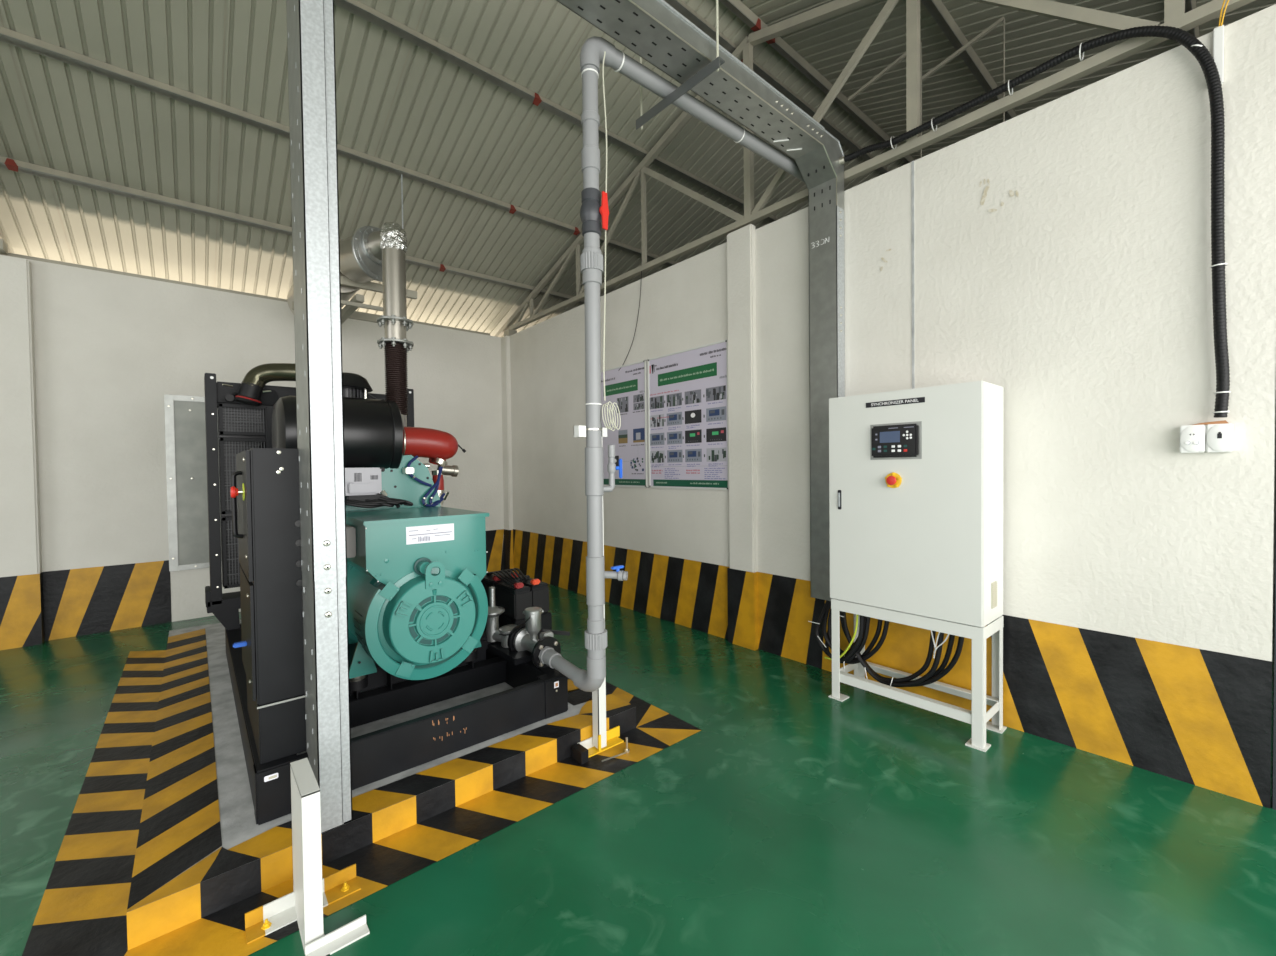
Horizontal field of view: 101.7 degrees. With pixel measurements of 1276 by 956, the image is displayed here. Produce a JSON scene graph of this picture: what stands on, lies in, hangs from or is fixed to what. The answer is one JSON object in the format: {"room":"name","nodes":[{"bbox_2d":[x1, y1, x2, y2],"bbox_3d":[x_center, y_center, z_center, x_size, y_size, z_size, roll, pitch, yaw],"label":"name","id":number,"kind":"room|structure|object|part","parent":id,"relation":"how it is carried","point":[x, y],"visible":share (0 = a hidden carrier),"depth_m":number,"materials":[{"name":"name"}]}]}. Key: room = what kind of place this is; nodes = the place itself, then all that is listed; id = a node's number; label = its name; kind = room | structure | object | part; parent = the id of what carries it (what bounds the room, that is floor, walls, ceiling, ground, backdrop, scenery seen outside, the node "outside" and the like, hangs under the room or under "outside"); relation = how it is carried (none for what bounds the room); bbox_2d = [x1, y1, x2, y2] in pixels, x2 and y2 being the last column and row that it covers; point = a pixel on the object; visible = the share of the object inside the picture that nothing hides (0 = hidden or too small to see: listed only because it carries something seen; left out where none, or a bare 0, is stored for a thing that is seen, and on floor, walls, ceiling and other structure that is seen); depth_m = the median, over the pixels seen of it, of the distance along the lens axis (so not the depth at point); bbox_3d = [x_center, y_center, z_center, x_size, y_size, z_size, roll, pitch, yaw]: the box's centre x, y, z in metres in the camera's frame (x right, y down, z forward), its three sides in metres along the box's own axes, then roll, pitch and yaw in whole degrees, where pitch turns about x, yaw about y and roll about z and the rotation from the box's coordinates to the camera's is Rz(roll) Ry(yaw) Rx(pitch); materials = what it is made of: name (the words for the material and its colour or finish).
{"room":"mechanical room","nodes":[
{"label":"mechanical room","id":0,"kind":"room"},
{"bbox_2d":[5,255,503,621],"bbox_3d":[-2.979,-0.280,6.180,15.000,3.190,0.120,-2,1,-41],"label":"wall","id":1,"kind":"structure","parent":0,"point":[109,348],"depth_m":4.79,"materials":[{"name":"white paint"}]},
{"bbox_2d":[0,255,41,624],"bbox_3d":[-5.141,-0.203,4.198,0.377,3.165,0.120,-2,1,-41],"label":"column","id":2,"kind":"structure","parent":1,"relation":"attached to","point":[20,525],"depth_m":4.21,"materials":[{"name":"white paint"}]},
{"bbox_2d":[0,228,10,254],"bbox_3d":[-2.520,-2.515,1.076,0.120,1.490,9.118,-2,1,-41],"label":"roof truss","id":3,"kind":"object","parent":2,"relation":"on","point":[4,248],"visible":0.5,"depth_m":4.17,"materials":[{"name":"metal"}]},
{"bbox_3d":[-5.100,-1.845,4.113,0.120,0.080,0.140,-2,1,-41],"label":"bearing plate","id":4,"kind":"part","parent":3,"relation":"part of","materials":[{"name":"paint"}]},
{"bbox_2d":[164,394,221,571],"bbox_3d":[-3.758,0.031,5.412,1.705,1.657,0.034,-2,1,-41],"label":"panel","id":5,"kind":"object","parent":1,"relation":"attached to","point":[185,429],"visible":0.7,"depth_m":4.96,"materials":[{"name":"metal"}]},
{"bbox_2d":[0,253,489,334],"bbox_3d":[-5.337,-1.822,4.114,8.800,0.030,0.050,-2,1,-41],"label":"bar","id":6,"kind":"object","parent":1,"relation":"on","point":[9,254],"visible":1,"depth_m":4.89,"materials":[{"name":"paint"}]},
{"bbox_2d":[0,529,513,649],"bbox_3d":[-5.138,1.088,4.157,8.970,0.585,0.164,-2,1,-41],"label":"hazard stripe band","id":7,"kind":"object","parent":1,"relation":"attached to","point":[82,601],"depth_m":4.55,"materials":[{"name":"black paint"}]},
{"bbox_2d":[0,574,1275,955],"bbox_3d":[0.169,1.397,2.558,15.000,0.102,9.500,-2,1,-41],"label":"floor","id":8,"kind":"structure","parent":0,"point":[751,809],"depth_m":1.95,"materials":[{"name":"green paint"}]},
{"bbox_2d":[245,758,369,955],"bbox_3d":[-1.008,1.151,1.591,0.305,0.461,0.285,-2,1,-41],"label":"stand","id":9,"kind":"object","parent":8,"relation":"on","point":[311,892],"visible":1,"depth_m":1.56,"materials":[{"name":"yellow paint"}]},
{"bbox_3d":[-0.958,1.365,1.620,0.160,0.030,0.260,-2,1,-41],"label":"foot plate","id":10,"kind":"part","parent":9,"relation":"part of","materials":[{"name":"metal"}]},
{"bbox_2d":[286,0,352,832],"bbox_3d":[-1.198,-0.558,1.942,0.110,3.632,0.292,-2,1,-41],"label":"column","id":11,"kind":"structure","parent":8,"relation":"on","point":[310,23],"depth_m":1.85,"materials":[{"name":"metal"}]},
{"bbox_2d":[127,619,635,949],"bbox_3d":[-1.925,1.297,3.529,1.959,0.114,3.600,-2,1,-41],"label":"plinth","id":12,"kind":"object","parent":8,"relation":"on","point":[202,851],"visible":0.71,"depth_m":2.13,"materials":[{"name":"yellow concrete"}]},
{"bbox_2d":[204,363,567,824],"bbox_3d":[-1.729,0.217,3.204,1.439,2.054,2.477,-2,1,-41],"label":"diesel generator","id":13,"kind":"object","parent":8,"relation":"on","point":[417,597],"visible":0.92,"depth_m":2.58,"materials":[{"name":"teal metal"}]},
{"bbox_3d":[-1.604,0.108,2.082,0.037,0.273,0.016,-2,1,-41],"label":"grab handle","id":14,"kind":"part","parent":13,"relation":"part of","materials":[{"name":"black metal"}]},
{"bbox_3d":[-1.603,0.670,2.094,0.047,0.016,0.030,-2,1,-41],"label":"breaker lever","id":15,"kind":"part","parent":13,"relation":"part of","materials":[{"name":"blue plastic"}]},
{"bbox_3d":[-1.542,0.054,2.016,0.020,0.068,0.068,-2,1,-41],"label":"stop plate","id":16,"kind":"part","parent":13,"relation":"part of","materials":[{"name":"yellow"}]},
{"bbox_3d":[-1.619,0.139,2.135,0.012,0.487,0.560,-2,1,-41],"label":"door","id":17,"kind":"part","parent":13,"relation":"part of","materials":[{"name":"metal"}]},
{"bbox_3d":[-1.613,0.613,2.144,0.010,0.430,0.560,-2,1,-41],"label":"door","id":18,"kind":"part","parent":13,"relation":"part of","materials":[{"name":"metal"}]},
{"bbox_3d":[-2.469,0.208,4.035,1.395,1.885,0.250,-2,1,-41],"label":"radiator frame","id":19,"kind":"part","parent":13,"relation":"part of","materials":[{"name":"metal"}]},
{"bbox_3d":[-1.657,1.144,3.230,1.338,0.198,2.400,-2,1,-41],"label":"skid frame","id":20,"kind":"part","parent":13,"relation":"part of","materials":[{"name":"metal"}]},
{"bbox_3d":[-1.285,0.205,2.912,0.624,0.021,0.734,-2,1,-41],"label":"box lid","id":21,"kind":"part","parent":13,"relation":"part of","materials":[{"name":"teal paint"}]},
{"bbox_2d":[409,529,451,541],"bbox_3d":[-1.053,0.289,2.645,0.215,0.058,0.001,-2,1,-41],"label":"print","id":22,"kind":"object","parent":13,"relation":"attached to","point":[415,535],"depth_m":2.64,"materials":[{"name":"white"}]},
{"bbox_2d":[486,587,569,668],"bbox_3d":[-0.698,0.858,3.039,0.592,0.388,0.303,0,1,27],"label":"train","id":23,"kind":"object","parent":13,"relation":"on","point":[517,644],"visible":0.91,"depth_m":3.00,"materials":[{"name":"grey metal"}]},
{"bbox_3d":[-0.486,0.907,3.028,0.179,0.060,0.069,-1,1,-34],"label":"lever handle","id":24,"kind":"part","parent":23,"relation":"part of","materials":[{"name":"metal"}]},
{"bbox_2d":[484,612,551,639],"bbox_3d":[-0.865,1.056,3.566,0.265,0.341,0.620,-2,1,-41],"label":"box","id":25,"kind":"object","parent":8,"relation":"on","point":[546,618],"visible":0.16,"depth_m":3.37,"materials":[{"name":"plastic"}]},
{"bbox_2d":[481,573,502,606],"bbox_3d":[-1.011,0.773,3.616,0.120,0.223,0.270,-2,1,-41],"label":"battery","id":26,"kind":"object","parent":25,"relation":"on","point":[488,581],"visible":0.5,"depth_m":3.54,"materials":[{"name":"black plastic"}]},
{"bbox_3d":[-1.012,0.705,3.614,0.112,0.023,0.262,-2,1,-41],"label":"lid","id":27,"kind":"part","parent":26,"relation":"part of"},
{"bbox_2d":[495,582,531,619],"bbox_3d":[-0.816,0.775,3.388,0.120,0.223,0.290,-2,1,-41],"label":"battery","id":28,"kind":"object","parent":25,"relation":"on","point":[515,600],"visible":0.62,"depth_m":3.29,"materials":[{"name":"black plastic"}]},
{"bbox_2d":[487,568,526,587],"bbox_3d":[-0.870,0.660,3.523,0.212,0.058,0.526,-1,1,-27],"label":"lead","id":29,"kind":"object","parent":28,"relation":"on","point":[510,580],"visible":0.96,"depth_m":3.45,"materials":[{"name":"black rubber"}]},
{"bbox_3d":[-0.817,0.707,3.386,0.112,0.023,0.282,-2,1,-41],"label":"lid","id":30,"kind":"part","parent":28,"relation":"part of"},
{"bbox_2d":[520,575,548,612],"bbox_3d":[-0.720,0.772,3.483,0.130,0.223,0.270,-2,1,-41],"label":"battery","id":31,"kind":"object","parent":25,"relation":"on","point":[539,590],"visible":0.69,"depth_m":3.39,"materials":[{"name":"black plastic"}]},
{"bbox_3d":[-0.721,0.704,3.482,0.122,0.023,0.262,-2,1,-41],"label":"lid","id":32,"kind":"part","parent":31,"relation":"part of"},
{"bbox_2d":[572,425,629,764],"bbox_3d":[-0.169,0.552,2.539,0.300,1.600,0.168,-2,1,-41],"label":"post","id":33,"kind":"object","parent":8,"relation":"on","point":[602,740],"visible":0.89,"depth_m":2.56,"materials":[{"name":"white metal"}]},
{"bbox_3d":[-0.215,-0.220,2.494,0.195,0.052,0.045,-2,1,-41],"label":"clip arm","id":34,"kind":"part","parent":33,"relation":"part of","materials":[{"name":"white plastic"}]},
{"bbox_3d":[-0.200,0.542,2.570,0.047,1.580,0.050,-2,1,-41],"label":"angle post","id":35,"kind":"part","parent":33,"relation":"part of","materials":[{"name":"metal"}]},
{"bbox_2d":[538,36,804,691],"bbox_3d":[0.365,-0.543,3.200,1.944,3.140,0.594,-2,1,-41],"label":"gas pipe","id":36,"kind":"object","parent":33,"relation":"attached to","point":[593,212],"visible":0.98,"depth_m":2.45,"materials":[{"name":"grey plastic"}]},
{"bbox_2d":[587,655,605,679],"bbox_3d":[-0.200,0.904,2.495,0.092,0.100,0.092,-2,1,-41],"label":"socket","id":37,"kind":"object","parent":36,"relation":"attached to","point":[596,664],"depth_m":2.46,"materials":[{"name":"grey plastic"}]},
{"bbox_3d":[-0.163,-1.246,2.433,0.032,0.170,0.052,0,2,43],"label":"valve handle","id":38,"kind":"part","parent":36,"relation":"part of","materials":[{"name":"red plastic"}]},
{"bbox_2d":[602,51,620,430],"bbox_3d":[-0.135,-1.106,2.442,0.086,1.773,0.050,0,1,13],"label":"cord","id":39,"kind":"object","parent":36,"relation":"hanging from","point":[609,409],"visible":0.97,"depth_m":2.45,"materials":[{"name":"fabric"}]},
{"bbox_3d":[-0.099,0.434,2.481,0.070,0.027,0.024,-2,1,-41],"label":"valve handle","id":40,"kind":"part","parent":36,"relation":"part of","materials":[{"name":"blue plastic"}]},
{"bbox_3d":[-0.092,-0.046,2.506,0.031,0.095,0.024,-1,1,-14],"label":"valve handle","id":41,"kind":"part","parent":36,"relation":"part of","materials":[{"name":"blue plastic"}]},
{"bbox_2d":[828,381,1006,751],"bbox_3d":[1.524,0.424,2.914,0.390,1.800,0.819,-2,1,-41],"label":"tall cabinet","id":42,"kind":"object","parent":8,"relation":"on","point":[916,474],"visible":0.98,"depth_m":2.73,"materials":[{"name":"white"}]},
{"bbox_3d":[1.202,1.027,3.132,0.050,0.586,0.050,-2,1,-41],"label":"leg","id":43,"kind":"part","parent":42,"relation":"part of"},
{"bbox_3d":[1.213,1.321,3.137,0.087,0.007,0.087,-2,1,-41],"label":"foot plate","id":44,"kind":"part","parent":42,"relation":"part of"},
{"bbox_3d":[1.186,0.128,3.060,0.013,0.115,0.022,-2,1,-41],"label":"lock handle","id":45,"kind":"part","parent":42,"relation":"part of","materials":[{"name":"black"}]},
{"bbox_2d":[824,615,858,659],"bbox_3d":[1.250,0.940,3.189,0.020,0.396,0.222,-2,1,-41],"label":"earth wire","id":46,"kind":"object","parent":42,"relation":"attached to","point":[856,626],"visible":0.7,"depth_m":3.13,"materials":[{"name":"yellow"}]},
{"bbox_2d":[815,600,869,662],"bbox_3d":[1.328,0.925,3.277,0.204,0.452,0.379,-2,1,-41],"label":"power cable","id":47,"kind":"object","parent":42,"relation":"attached to","point":[867,622],"visible":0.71,"depth_m":3.19,"materials":[{"name":"black rubber"}]},
{"bbox_2d":[825,615,863,661],"bbox_3d":[1.258,0.918,3.263,0.158,0.434,0.359,-1,1,-4],"label":"power cable","id":48,"kind":"object","parent":42,"relation":"attached to","point":[851,652],"visible":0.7,"depth_m":3.13,"materials":[{"name":"black rubber"}]},
{"bbox_3d":[1.298,1.191,3.236,0.295,0.048,0.006,-2,1,-41],"label":"rail","id":49,"kind":"part","parent":42,"relation":"part of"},
{"bbox_2d":[840,616,865,654],"bbox_3d":[1.356,0.911,3.306,0.126,0.425,0.246,-2,1,-41],"label":"power cable","id":50,"kind":"object","parent":42,"relation":"attached to","point":[841,650],"visible":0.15,"depth_m":3.23,"materials":[{"name":"black rubber"}]},
{"bbox_2d":[822,601,888,663],"bbox_3d":[1.380,0.924,3.237,0.178,0.453,0.463,-2,1,-41],"label":"power cable","id":51,"kind":"object","parent":42,"relation":"attached to","point":[877,647],"visible":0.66,"depth_m":3.16,"materials":[{"name":"black rubber"}]},
{"bbox_2d":[828,608,882,659],"bbox_3d":[1.331,0.919,3.239,0.133,0.438,0.386,-1,1,-21],"label":"power cable","id":52,"kind":"object","parent":42,"relation":"attached to","point":[879,625],"visible":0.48,"depth_m":3.14,"materials":[{"name":"black rubber"}]},
{"bbox_3d":[1.409,1.021,3.309,0.050,0.586,0.050,-2,1,-41],"label":"leg","id":53,"kind":"part","parent":42,"relation":"part of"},
{"bbox_2d":[840,611,935,682],"bbox_3d":[1.449,0.948,3.047,0.025,0.494,0.572,-2,1,-41],"label":"power cable","id":54,"kind":"object","parent":42,"relation":"attached to","point":[925,666],"visible":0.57,"depth_m":2.90,"materials":[{"name":"black rubber"}]},
{"bbox_2d":[841,611,943,686],"bbox_3d":[1.454,0.954,3.003,0.025,0.503,0.603,-2,1,-41],"label":"power cable","id":55,"kind":"object","parent":42,"relation":"attached to","point":[932,670],"visible":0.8,"depth_m":2.95,"materials":[{"name":"black rubber"}]},
{"bbox_2d":[933,634,948,652],"bbox_3d":[1.629,0.871,2.780,0.006,0.153,0.091,-2,1,-41],"label":"tie tail","id":56,"kind":"object","parent":55,"relation":"attached to","point":[948,634],"visible":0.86,"depth_m":2.78,"materials":[{"name":"white"}]},
{"bbox_3d":[1.387,-0.408,2.813,0.003,0.028,0.311,-2,1,-41],"label":"name plate","id":57,"kind":"part","parent":42,"relation":"part of","materials":[{"name":"black"}]},
{"bbox_2d":[854,634,954,681],"bbox_3d":[1.498,0.953,3.029,0.025,0.505,0.677,-2,1,-41],"label":"power cable","id":58,"kind":"object","parent":42,"relation":"attached to","point":[943,665],"visible":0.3,"depth_m":2.81,"materials":[{"name":"black rubber"}]},
{"bbox_2d":[848,630,963,686],"bbox_3d":[1.501,0.955,2.994,0.025,0.506,0.705,-2,1,-41],"label":"power cable","id":59,"kind":"object","parent":42,"relation":"attached to","point":[956,656],"visible":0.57,"depth_m":2.79,"materials":[{"name":"black rubber"}]},
{"bbox_3d":[1.449,1.196,2.856,0.045,0.051,0.779,-2,1,-41],"label":"rail","id":60,"kind":"part","parent":42,"relation":"part of","materials":[{"name":"metal"}]},
{"bbox_3d":[1.411,0.126,2.818,0.017,1.197,0.798,-2,1,-41],"label":"door","id":61,"kind":"part","parent":42,"relation":"part of","materials":[{"name":"metal"}]},
{"bbox_3d":[1.544,0.757,2.933,0.325,0.063,0.795,-2,1,-41],"label":"frame","id":62,"kind":"part","parent":42,"relation":"part of","materials":[{"name":"metal"}]},
{"bbox_3d":[1.649,1.190,3.027,0.046,0.051,0.779,-2,1,-41],"label":"rail","id":63,"kind":"part","parent":42,"relation":"part of","materials":[{"name":"metal"}]},
{"bbox_3d":[1.689,1.326,2.581,0.087,0.007,0.087,-2,1,-41],"label":"foot plate","id":64,"kind":"part","parent":42,"relation":"part of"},
{"bbox_3d":[1.685,1.032,2.568,0.050,0.586,0.050,-2,1,-41],"label":"leg","id":65,"kind":"part","parent":42,"relation":"part of","materials":[{"name":"metal"}]},
{"bbox_3d":[1.800,1.196,2.648,0.295,0.048,0.006,-2,1,-41],"label":"rail","id":66,"kind":"part","parent":42,"relation":"part of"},
{"bbox_2d":[991,581,996,608],"bbox_3d":[1.800,0.591,2.625,0.070,0.128,0.010,-2,1,-41],"label":"vent","id":67,"kind":"object","parent":42,"relation":"attached to","point":[993,583],"depth_m":2.61,"materials":[{"name":"beige plastic"}]},
{"bbox_3d":[1.888,1.320,2.752,0.087,0.007,0.087,-2,1,-41],"label":"foot plate","id":68,"kind":"part","parent":42,"relation":"part of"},
{"bbox_3d":[1.892,1.026,2.745,0.050,0.586,0.050,-2,1,-41],"label":"leg","id":69,"kind":"part","parent":42,"relation":"part of","materials":[{"name":"metal"}]},
{"bbox_2d":[0,0,1275,336],"bbox_3d":[-0.280,-2.681,2.939,15.794,1.562,9.520,-2,1,-41],"label":"ceiling","id":70,"kind":"structure","parent":0,"point":[399,102],"depth_m":4.14,"materials":[{"name":"metal"}]},
{"bbox_2d":[636,0,724,129],"bbox_3d":[0.196,-2.644,2.702,0.045,1.365,0.600,-2,2,-41],"label":"hanger","id":71,"kind":"object","parent":70,"relation":"hanging from","point":[715,65],"visible":0.92,"depth_m":2.65,"materials":[{"name":"silver metal"}]},
{"bbox_3d":[0.012,-2.648,2.920,0.024,1.360,0.021,-2,1,-41],"label":"threaded rod","id":72,"kind":"part","parent":71,"relation":"part of","materials":[{"name":"silver"}]},
{"bbox_3d":[0.377,-2.559,2.496,0.024,1.190,0.021,-2,1,-41],"label":"threaded rod","id":73,"kind":"part","parent":71,"relation":"part of","materials":[{"name":"silver"}]},
{"bbox_2d":[848,41,921,157],"bbox_3d":[1.854,-2.634,3.929,0.020,0.968,0.556,-2,1,-38],"label":"rod","id":74,"kind":"object","parent":70,"relation":"hanging from","point":[903,56],"visible":0.79,"depth_m":3.89,"materials":[{"name":"paint"}]},
{"bbox_2d":[920,16,1004,121],"bbox_3d":[2.180,-2.552,3.551,0.020,0.810,0.556,-2,1,-38],"label":"rod","id":75,"kind":"object","parent":70,"relation":"hanging from","point":[1002,19],"visible":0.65,"depth_m":3.44,"materials":[{"name":"paint"}]},
{"bbox_2d":[509,4,1275,661],"bbox_3d":[0.372,-0.290,4.725,0.200,3.185,6.849,-2,1,-41],"label":"wall","id":76,"kind":"structure","parent":0,"point":[1086,296],"depth_m":2.57,"materials":[{"name":"white paint"}]},
{"bbox_2d":[501,336,512,529],"bbox_3d":[-1.768,-0.309,7.045,0.075,3.185,0.180,-2,1,-41],"label":"trim","id":77,"kind":"structure","parent":76,"relation":"attached to","point":[505,341],"depth_m":6.98,"materials":[{"name":"white paint"}]},
{"bbox_2d":[601,360,647,487],"bbox_3d":[-0.229,-0.512,5.244,0.024,1.200,0.955,-2,1,-41],"label":"poster","id":78,"kind":"object","parent":76,"relation":"attached to","point":[626,387],"visible":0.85,"depth_m":5.09,"materials":[{"name":"grey paper"}]},
{"bbox_2d":[647,339,728,489],"bbox_3d":[0.412,-0.505,4.496,0.024,1.200,0.965,-2,1,-41],"label":"poster","id":79,"kind":"object","parent":76,"relation":"attached to","point":[688,447],"visible":1,"depth_m":4.46,"materials":[{"name":"grey paper"}]},
{"bbox_2d":[556,0,846,600],"bbox_3d":[-1.163,-0.608,1.354,6.500,2.970,0.238,-2,1,-41],"label":"cable tray","id":80,"kind":"object","parent":76,"relation":"attached to","point":[653,30],"visible":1,"depth_m":3.25,"materials":[{"name":"metal"}]},
{"bbox_2d":[727,224,756,572],"bbox_3d":[0.812,-0.302,4.037,0.065,3.225,0.245,-2,1,-41],"label":"pillar","id":81,"kind":"structure","parent":76,"relation":"attached to","point":[741,313],"depth_m":3.99,"materials":[{"name":"white paint"}]},
{"bbox_2d":[495,0,1254,336],"bbox_3d":[0.860,-2.612,3.968,0.120,1.490,9.118,-2,1,-41],"label":"roof truss","id":82,"kind":"object","parent":76,"relation":"on","point":[1175,15],"visible":0.9,"depth_m":3.30,"materials":[{"name":"metal"}]},
{"bbox_2d":[0,156,583,303],"bbox_3d":[-2.489,-2.338,5.537,15.000,0.074,0.067,-2,1,-41],"label":"roof purlin","id":83,"kind":"structure","parent":82,"relation":"on","point":[7,163],"depth_m":4.40,"materials":[{"name":"paint"}]},
{"bbox_2d":[0,26,677,265],"bbox_3d":[-1.797,-2.668,4.718,15.000,0.074,0.067,-2,1,-41],"label":"roof purlin","id":84,"kind":"structure","parent":82,"relation":"on","point":[17,39],"depth_m":3.77,"materials":[{"name":"paint"}]},
{"bbox_2d":[292,174,416,324],"bbox_3d":[-2.547,-2.018,4.624,0.790,1.245,1.020,-2,1,-41],"label":"cradle","id":85,"kind":"object","parent":84,"relation":"hanging from","point":[357,301],"visible":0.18,"depth_m":4.32,"materials":[{"name":"paint"}]},
{"bbox_2d":[287,226,381,313],"bbox_3d":[-2.721,-1.709,4.667,0.582,0.424,2.454,-2,1,-41],"label":"muffler","id":86,"kind":"object","parent":85,"relation":"hanging from","point":[361,253],"visible":0.41,"depth_m":3.91,"materials":[{"name":"silver metal"}]},
{"bbox_2d":[377,222,413,426],"bbox_3d":[-1.758,-1.054,3.764,0.239,1.602,0.315,-1,1,-25],"label":"exhaust stack","id":87,"kind":"object","parent":86,"relation":"attached to","point":[393,245],"visible":0.91,"depth_m":3.67,"materials":[{"name":"silver metal"}]},
{"bbox_3d":[-2.301,-1.468,4.202,0.590,0.155,0.030,-2,1,-41],"label":"frame","id":88,"kind":"part","parent":85,"relation":"part of","materials":[{"name":"paint"}]},
{"bbox_3d":[-2.042,-2.054,4.517,0.028,1.180,0.024,-2,1,-41],"label":"hanger rod","id":89,"kind":"part","parent":85,"relation":"part of","materials":[{"name":"metal"}]},
{"bbox_3d":[-1.720,-1.942,7.005,0.120,0.080,0.140,-2,1,-41],"label":"bearing plate","id":90,"kind":"part","parent":82,"relation":"part of","materials":[{"name":"paint"}]},
{"bbox_3d":[-1.345,-2.138,6.561,0.032,0.269,0.040,-2,1,-41],"label":"post","id":91,"kind":"part","parent":82,"relation":"part of","materials":[{"name":"metal"}]},
{"bbox_2d":[334,0,778,222],"bbox_3d":[-1.093,-3.003,3.883,15.000,0.074,0.067,-2,1,-41],"label":"roof purlin","id":92,"kind":"structure","parent":82,"relation":"on","point":[355,7],"depth_m":3.93,"materials":[{"name":"paint"}]},
{"bbox_3d":[-0.664,-2.296,5.760,0.032,0.600,0.040,-2,1,-41],"label":"post","id":93,"kind":"part","parent":82,"relation":"part of","materials":[{"name":"metal"}]},
{"bbox_2d":[618,271,641,370],"bbox_3d":[-0.079,-1.507,5.039,0.005,0.883,0.370,-2,1,-41],"label":"wire","id":94,"kind":"object","parent":82,"relation":"hanging from","point":[641,271],"visible":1,"depth_m":4.95,"materials":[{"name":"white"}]},
{"bbox_3d":[0.056,-2.462,4.913,0.032,0.949,0.040,-2,1,-41],"label":"post","id":95,"kind":"part","parent":82,"relation":"part of","materials":[{"name":"metal"}]},
{"bbox_3d":[0.847,-2.646,3.983,0.048,1.334,0.060,-2,1,-41],"label":"post","id":96,"kind":"part","parent":82,"relation":"part of","materials":[{"name":"metal"}]},
{"bbox_2d":[664,0,889,173],"bbox_3d":[-0.414,-3.327,3.079,15.000,0.074,0.067,-2,1,-41],"label":"roof purlin","id":97,"kind":"structure","parent":82,"relation":"on","point":[681,7],"depth_m":4.38,"materials":[{"name":"paint"}]},
{"bbox_2d":[719,0,914,163],"bbox_3d":[-0.260,-3.350,2.898,15.000,0.074,0.071,-2,1,-41],"label":"roof purlin","id":98,"kind":"structure","parent":82,"relation":"on","point":[737,7],"depth_m":4.30,"materials":[{"name":"paint"}]},
{"bbox_3d":[1.629,-2.455,3.075,0.048,0.968,0.060,-2,1,-41],"label":"post","id":99,"kind":"part","parent":82,"relation":"part of","materials":[{"name":"metal"}]},
{"bbox_2d":[921,0,1016,120],"bbox_3d":[0.440,-3.007,2.092,15.000,0.072,0.065,-2,1,-41],"label":"roof beam","id":100,"kind":"structure","parent":82,"relation":"on","point":[937,9],"depth_m":3.65,"materials":[{"name":"metal"}]},
{"bbox_3d":[2.334,-2.277,2.258,0.048,0.628,0.060,-2,1,-41],"label":"post","id":101,"kind":"part","parent":82,"relation":"part of","materials":[{"name":"metal"}]},
{"bbox_2d":[1185,0,1199,37],"bbox_3d":[1.153,-2.656,1.271,15.000,0.072,0.065,-2,1,-41],"label":"roof purlin","id":102,"kind":"structure","parent":82,"relation":"on","point":[1190,5],"depth_m":2.99,"materials":[{"name":"paint"}]},
{"bbox_2d":[513,529,1271,807],"bbox_3d":[0.374,1.008,4.574,0.046,0.595,6.599,-2,1,-41],"label":"hazard stripe band","id":103,"kind":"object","parent":76,"relation":"attached to","point":[1198,717],"depth_m":2.61,"materials":[{"name":"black paint"}]},
{"bbox_2d":[911,161,914,388],"bbox_3d":[1.630,-1.173,3.076,0.014,1.385,0.014,-2,1,-41],"label":"trim","id":104,"kind":"structure","parent":76,"relation":"attached to","point":[912,162],"depth_m":3.07,"materials":[{"name":"grey metal"}]},
{"bbox_2d":[880,179,1018,270],"bbox_3d":[1.728,-1.440,2.942,0.002,0.333,0.711,-2,1,-41],"label":"stain","id":105,"kind":"object","parent":76,"relation":"attached to","point":[986,189],"depth_m":2.78,"materials":[{"name":"paint"}]},
{"bbox_2d":[845,25,1230,417],"bbox_3d":[1.871,-1.153,2.721,0.072,1.799,1.637,-2,1,-41],"label":"cable conduit","id":106,"kind":"object","parent":76,"relation":"attached to","point":[1199,51],"visible":1,"depth_m":2.13,"materials":[{"name":"plastic"}]},
{"bbox_2d":[1180,420,1232,452],"bbox_3d":[2.383,-0.173,2.180,0.057,0.130,0.150,-2,1,-41],"label":"double socket","id":107,"kind":"object","parent":76,"relation":"attached to","point":[1216,436],"visible":1,"depth_m":2.17,"materials":[{"name":"white plastic"}]},
{"bbox_3d":[2.341,-0.166,2.194,0.004,0.108,0.071,-2,1,-41],"label":"plate","id":108,"kind":"part","parent":107,"relation":"part of","materials":[{"name":"white plastic"}]},
{"bbox_3d":[2.390,-0.165,2.136,0.004,0.108,0.071,-2,1,-41],"label":"plate","id":109,"kind":"part","parent":107,"relation":"part of","materials":[{"name":"white plastic"}]},
{"bbox_2d":[1213,25,1223,84],"bbox_3d":[2.394,-1.739,2.143,0.019,0.235,0.030,-2,1,-41],"label":"cable trunking","id":110,"kind":"object","parent":76,"relation":"attached to","point":[1218,32],"visible":0.73,"depth_m":2.13,"materials":[{"name":"white plastic"}]},
{"bbox_2d":[1218,0,1228,26],"bbox_3d":[2.379,-2.104,2.054,0.039,0.532,0.169,-1,1,-2],"label":"wire","id":111,"kind":"object","parent":76,"relation":"attached to","point":[1220,21],"visible":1,"depth_m":2.11,"materials":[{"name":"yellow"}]},
{"bbox_2d":[1272,505,1275,809],"bbox_3d":[2.866,-0.144,1.723,0.080,2.950,0.945,-2,1,-41],"label":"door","id":112,"kind":"structure","parent":76,"relation":"in","point":[1274,672],"depth_m":2.08,"materials":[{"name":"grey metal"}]},
{"bbox_2d":[1273,370,1275,583],"bbox_3d":[3.314,-1.059,6.030,6.000,4.600,8.520,-2,1,-41],"label":"wall","id":113,"kind":"structure","parent":0,"point":[1275,370],"depth_m":5.86,"materials":[{"name":"white paint"}]}
]}

